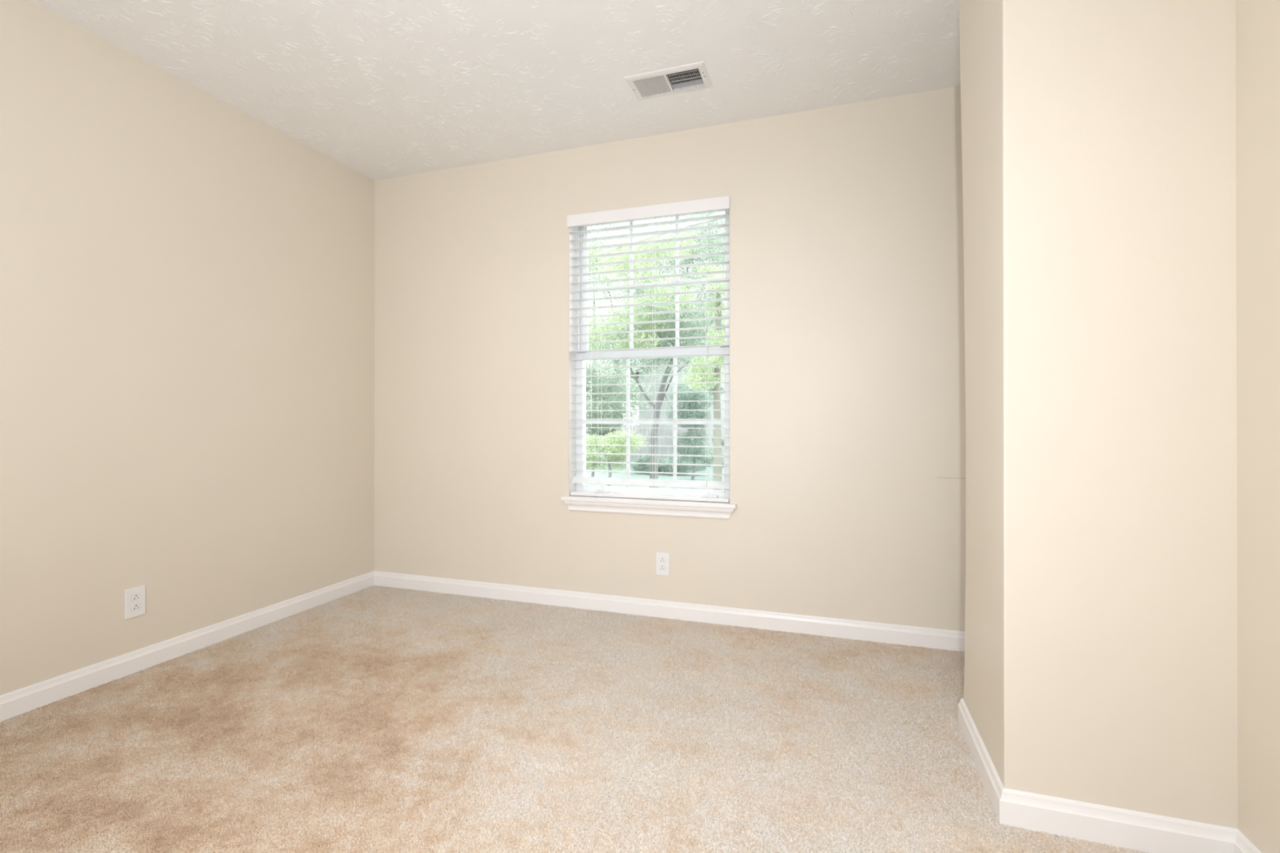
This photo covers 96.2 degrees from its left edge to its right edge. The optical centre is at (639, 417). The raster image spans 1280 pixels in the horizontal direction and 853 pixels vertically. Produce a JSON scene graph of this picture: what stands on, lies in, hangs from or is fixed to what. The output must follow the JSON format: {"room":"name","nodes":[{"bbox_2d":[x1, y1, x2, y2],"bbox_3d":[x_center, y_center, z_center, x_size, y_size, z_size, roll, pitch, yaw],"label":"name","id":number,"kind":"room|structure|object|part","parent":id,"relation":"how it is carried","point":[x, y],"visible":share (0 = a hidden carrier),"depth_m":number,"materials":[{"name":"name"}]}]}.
{"room":"empty bedroom","nodes":[
{"label":"empty bedroom","id":0,"kind":"room"},
{"bbox_2d":[0,0,374,695],"bbox_3d":[-2.348,-0.215,1.449,0.150,2.440,4.600,0,0,18],"label":"wall","id":1,"kind":"structure","parent":0,"point":[187,282],"depth_m":2.34,"materials":[{"name":"beige paint"}]},
{"bbox_2d":[124,585,145,619],"bbox_3d":[-1.993,0.731,2.271,0.007,0.114,0.070,0,0,18],"label":"wall outlet","id":2,"kind":"object","parent":1,"relation":"attached to","point":[135,597],"visible":1,"depth_m":2.27,"materials":[{"name":"white plastic"}]},
{"bbox_2d":[130,603,141,611],"bbox_3d":[-1.991,0.751,2.270,0.002,0.027,0.034,0,0,18],"label":"receptacle","id":3,"kind":"object","parent":2,"relation":"attached to","point":[134,606],"depth_m":2.27,"materials":[{"name":"white plastic"}]},
{"bbox_2d":[130,593,141,601],"bbox_3d":[-1.991,0.712,2.270,0.002,0.027,0.034,0,0,18],"label":"receptacle","id":4,"kind":"object","parent":2,"relation":"attached to","point":[134,597],"depth_m":2.27,"materials":[{"name":"white plastic"}]},
{"bbox_2d":[0,570,373,722],"bbox_3d":[-2.270,0.962,1.420,0.013,0.085,4.300,0,0,18],"label":"baseboard","id":5,"kind":"structure","parent":1,"relation":"attached to","point":[20,701],"depth_m":2.35,"materials":[{"name":"white wood"}]},
{"bbox_2d":[31,0,960,180],"bbox_3d":[-0.627,-1.486,0.884,3.774,0.101,4.600,0,0,18],"label":"ceiling","id":6,"kind":"structure","parent":0,"point":[383,89],"depth_m":2.29,"materials":[{"name":"white paint"}]},
{"bbox_2d":[624,61,712,100],"bbox_3d":[0.123,-1.509,2.454,0.340,0.168,0.183,0,0,18],"label":"ceiling vent","id":7,"kind":"object","parent":6,"relation":"in","point":[656,83],"visible":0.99,"depth_m":2.46,"materials":[{"name":"white metal"}]},
{"bbox_3d":[0.186,-1.448,2.414,0.140,0.002,0.006,0,0,18],"label":"damper blade","id":8,"kind":"part","parent":7,"relation":"part of","materials":[{"name":"white metal"}]},
{"bbox_3d":[0.194,-1.448,2.437,0.140,0.002,0.006,0,0,18],"label":"damper blade","id":9,"kind":"part","parent":7,"relation":"part of","materials":[{"name":"white metal"}]},
{"bbox_3d":[0.201,-1.448,2.460,0.140,0.002,0.006,0,0,18],"label":"damper blade","id":10,"kind":"part","parent":7,"relation":"part of","materials":[{"name":"white metal"}]},
{"bbox_3d":[0.210,-1.442,2.486,0.140,0.002,0.030,0,0,18],"label":"damper plate","id":11,"kind":"part","parent":7,"relation":"part of","materials":[{"name":"white metal"}]},
{"bbox_2d":[0,586,1140,852],"bbox_3d":[-0.627,1.063,0.878,3.774,0.120,4.600,0,0,18],"label":"floor","id":12,"kind":"structure","parent":0,"point":[762,806],"depth_m":1.85,"materials":[{"name":"beige carpet"}]},
{"bbox_2d":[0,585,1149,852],"bbox_3d":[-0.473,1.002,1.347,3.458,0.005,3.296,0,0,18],"label":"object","id":13,"kind":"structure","parent":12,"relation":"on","point":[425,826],"depth_m":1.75,"materials":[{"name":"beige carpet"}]},
{"bbox_2d":[373,85,965,631],"bbox_3d":[0.070,-0.211,2.994,3.474,2.440,0.151,0,0,18],"label":"wall","id":14,"kind":"structure","parent":0,"point":[847,382],"depth_m":2.77,"materials":[{"name":"beige paint"}]},
{"bbox_2d":[560,208,736,519],"bbox_3d":[0.047,-0.292,2.983,0.925,1.572,0.185,0,0,18],"label":"window","id":15,"kind":"structure","parent":14,"relation":"in","point":[723,510],"depth_m":3.02,"materials":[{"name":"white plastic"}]},
{"bbox_2d":[567,195,729,502],"bbox_3d":[0.035,-0.329,2.953,0.866,1.491,0.080,0,0,18],"label":"window blind","id":16,"kind":"object","parent":15,"relation":"attached to","point":[717,203],"visible":0.94,"depth_m":2.95,"materials":[{"name":"white plastic"}]},
{"bbox_3d":[-0.255,-0.481,3.027,0.002,1.080,0.002,0,0,18],"label":"lift cord","id":17,"kind":"part","parent":16,"relation":"part of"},
{"bbox_3d":[-0.212,-0.321,3.045,0.003,1.451,0.057,0,0,18],"label":"ladder cord","id":18,"kind":"part","parent":16,"relation":"part of","materials":[{"name":"white fabric"}]},
{"bbox_3d":[-0.206,-0.321,3.065,0.002,1.451,0.018,0,0,15],"label":"ladder cord","id":19,"kind":"part","parent":16,"relation":"part of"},
{"bbox_3d":[0.038,0.408,2.955,0.846,0.017,0.052,0,0,18],"label":"rail","id":20,"kind":"part","parent":16,"relation":"part of","materials":[{"name":"white plastic"}]},
{"bbox_3d":[0.072,-0.321,2.951,0.003,1.451,0.057,0,0,18],"label":"ladder cord","id":21,"kind":"part","parent":16,"relation":"part of","materials":[{"name":"white fabric"}]},
{"bbox_3d":[0.079,-0.321,2.971,0.002,1.451,0.018,0,0,15],"label":"ladder cord","id":22,"kind":"part","parent":16,"relation":"part of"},
{"bbox_3d":[0.341,-0.321,2.884,0.002,1.451,0.018,0,0,15],"label":"ladder cord","id":23,"kind":"part","parent":16,"relation":"part of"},
{"bbox_3d":[0.037,0.430,2.950,0.925,0.022,0.118,0,0,18],"label":"sill","id":24,"kind":"part","parent":15,"relation":"part of","materials":[{"name":"white wood"}]},
{"bbox_3d":[0.059,0.023,3.017,0.852,0.767,0.024,0,0,18],"label":"sash","id":25,"kind":"part","parent":15,"relation":"part of","materials":[{"name":"white plastic"}]},
{"bbox_2d":[582,357,724,488],"bbox_3d":[0.059,0.026,3.017,0.774,0.688,0.009,0,0,18],"label":"grille","id":26,"kind":"object","parent":15,"relation":"attached to","point":[628,422],"depth_m":3.05,"materials":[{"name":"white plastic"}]},
{"bbox_3d":[0.074,-0.691,3.044,0.832,0.755,0.022,0,0,18],"label":"sash","id":27,"kind":"part","parent":15,"relation":"part of","materials":[{"name":"white plastic"}]},
{"bbox_2d":[587,215,724,348],"bbox_3d":[0.074,-0.703,3.044,0.760,0.700,0.009,0,0,18],"label":"grille","id":28,"kind":"object","parent":15,"relation":"attached to","point":[677,217],"depth_m":3.06,"materials":[{"name":"white plastic"}]},
{"bbox_2d":[656,551,669,576],"bbox_3d":[0.114,0.740,2.894,0.070,0.114,0.007,0,0,18],"label":"wall outlet","id":29,"kind":"object","parent":14,"relation":"attached to","point":[662,558],"visible":1,"depth_m":2.89,"materials":[{"name":"white plastic"}]},
{"bbox_2d":[659,565,666,570],"bbox_3d":[0.113,0.759,2.892,0.034,0.027,0.002,0,0,18],"label":"receptacle","id":30,"kind":"object","parent":29,"relation":"attached to","point":[661,567],"depth_m":2.89,"materials":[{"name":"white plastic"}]},
{"bbox_2d":[659,557,666,563],"bbox_3d":[0.113,0.720,2.892,0.034,0.027,0.002,0,0,18],"label":"receptacle","id":31,"kind":"object","parent":29,"relation":"attached to","point":[662,560],"depth_m":2.89,"materials":[{"name":"white plastic"}]},
{"bbox_2d":[373,570,964,652],"bbox_3d":[0.044,0.966,2.913,3.474,0.085,0.013,0,0,18],"label":"baseboard","id":32,"kind":"structure","parent":14,"relation":"attached to","point":[944,639],"depth_m":2.83,"materials":[{"name":"white wood"}]},
{"bbox_2d":[959,0,1237,828],"bbox_3d":[1.201,-0.215,1.584,0.482,2.440,0.481,0,0,18],"label":"wall column","id":33,"kind":"structure","parent":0,"point":[1099,136],"depth_m":1.36,"materials":[{"name":"beige paint"}]},
{"bbox_2d":[957,697,1004,823],"bbox_3d":[0.974,0.963,1.655,0.013,0.085,0.508,0,0,19],"label":"baseboard","id":34,"kind":"structure","parent":33,"relation":"attached to","point":[990,779],"depth_m":1.61,"materials":[{"name":"white wood"}]},
{"bbox_2d":[999,787,1237,852],"bbox_3d":[1.111,0.962,1.350,0.468,0.085,0.013,0,0,18],"label":"baseboard","id":35,"kind":"structure","parent":33,"relation":"attached to","point":[1116,827],"depth_m":1.35,"materials":[{"name":"white wood"}]},
{"bbox_2d":[1235,0,1279,852],"bbox_3d":[1.093,-0.218,0.313,0.150,2.440,4.600,0,0,18],"label":"wall","id":36,"kind":"structure","parent":0,"point":[1257,21],"depth_m":1.22,"materials":[{"name":"beige paint"}]},
{"bbox_2d":[1234,829,1261,852],"bbox_3d":[0.835,0.958,-0.210,0.013,0.085,3.150,0,0,18],"label":"baseboard","id":37,"kind":"structure","parent":36,"relation":"attached to","point":[1242,844],"depth_m":1.26,"materials":[{"name":"white wood"}]},
{"label":"outside","id":38,"kind":"structure","parent":0,"visible":0},
{"bbox_2d":[586,430,724,490],"bbox_3d":[4.697,1.801,38.503,70.000,0.200,69.500,0,0,18],"label":"lawn","id":39,"kind":"structure","parent":38,"point":[603,474],"depth_m":16.22,"materials":[{"name":"green plant"}]},
{"bbox_2d":[586,360,637,476],"bbox_3d":[-1.129,0.090,14.321,1.948,3.106,2.187,0,0,-24],"label":"leafy shrub","id":40,"kind":"object","parent":39,"relation":"on","point":[602,397],"visible":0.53,"depth_m":14.06,"materials":[{"name":"green plant"}]},
{"bbox_2d":[586,428,648,485],"bbox_3d":[-0.648,0.924,11.515,1.924,1.424,1.155,0,0,31],"label":"leafy shrub","id":41,"kind":"object","parent":39,"relation":"on","point":[603,441],"visible":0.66,"depth_m":11.45,"materials":[{"name":"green plant"}]},
{"bbox_2d":[586,233,665,427],"bbox_3d":[-3.954,-6.845,49.468,21.008,17.654,5.006,0,0,18],"label":"tree","id":42,"kind":"object","parent":39,"relation":"on","point":[593,305],"visible":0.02,"depth_m":49.07,"materials":[{"name":"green plant"}]},
{"bbox_2d":[586,320,667,461],"bbox_3d":[-0.898,-0.993,21.786,4.464,5.350,3.413,0,0,18],"label":"tree","id":43,"kind":"object","parent":39,"relation":"on","point":[594,361],"visible":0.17,"depth_m":21.48,"materials":[{"name":"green plant"}]},
{"bbox_2d":[586,213,724,420],"bbox_3d":[4.096,-5.728,34.220,17.528,14.846,4.854,0,0,18],"label":"tree","id":44,"kind":"object","parent":39,"relation":"on","point":[711,214],"visible":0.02,"depth_m":34.77,"materials":[{"name":"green plant"}]},
{"bbox_2d":[587,225,724,413],"bbox_3d":[0.724,-6.326,41.643,21.148,16.080,4.954,0,0,18],"label":"tree","id":45,"kind":"object","parent":39,"relation":"on","point":[589,278],"visible":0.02,"depth_m":41.79,"materials":[{"name":"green plant"}]},
{"bbox_2d":[588,211,724,488],"bbox_3d":[0.085,-1.930,12.003,5.199,7.126,5.627,0,0,10],"label":"leaning tree","id":46,"kind":"object","parent":39,"relation":"on","point":[688,333],"visible":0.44,"depth_m":11.37,"materials":[{"name":"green plant"}]},
{"bbox_2d":[588,236,724,416],"bbox_3d":[3.360,-7.300,54.418,27.474,19.073,5.063,0,0,18],"label":"tree","id":47,"kind":"object","parent":39,"relation":"on","point":[681,237],"visible":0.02,"depth_m":55.33,"materials":[{"name":"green plant"}]},
{"bbox_2d":[615,425,706,469],"bbox_3d":[0.645,0.955,18.550,3.035,1.389,0.060,0,0,18],"label":"fence","id":48,"kind":"object","parent":39,"relation":"on","point":[644,432],"visible":0.23,"depth_m":18.52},
{"bbox_2d":[596,211,724,254],"bbox_3d":[0.879,-1.178,7.592,3.290,5.600,1.570,0,0,3],"label":"tree","id":49,"kind":"object","parent":39,"relation":"on","point":[695,223],"visible":0.03,"depth_m":8.04,"materials":[{"name":"green plant"}]},
{"bbox_2d":[630,442,713,475],"bbox_3d":[0.935,1.263,16.729,2.558,1.040,1.243,0,0,18],"label":"leafy shrub","id":50,"kind":"object","parent":39,"relation":"on","point":[636,467],"visible":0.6,"depth_m":16.55,"materials":[{"name":"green plant"}]},
{"bbox_2d":[624,320,724,458],"bbox_3d":[5.394,-1.322,25.907,10.161,5.980,7.800,0,0,18],"label":"neighbor house","id":51,"kind":"structure","parent":39,"relation":"on","point":[646,414],"depth_m":23.63,"materials":[{"name":"white"}]},
{"bbox_2d":[664,379,713,479],"bbox_3d":[1.282,0.305,15.086,1.389,2.680,1.876,0,0,18],"label":"leafy shrub","id":52,"kind":"object","parent":39,"relation":"on","point":[680,396],"visible":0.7,"depth_m":14.73,"materials":[{"name":"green plant"}]},
{"bbox_2d":[680,261,724,490],"bbox_3d":[1.322,-0.537,9.875,1.168,4.328,1.289,0,0,18],"label":"tree","id":53,"kind":"object","parent":39,"relation":"on","point":[718,331],"visible":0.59,"depth_m":9.81,"materials":[{"name":"green plant"}]}
]}

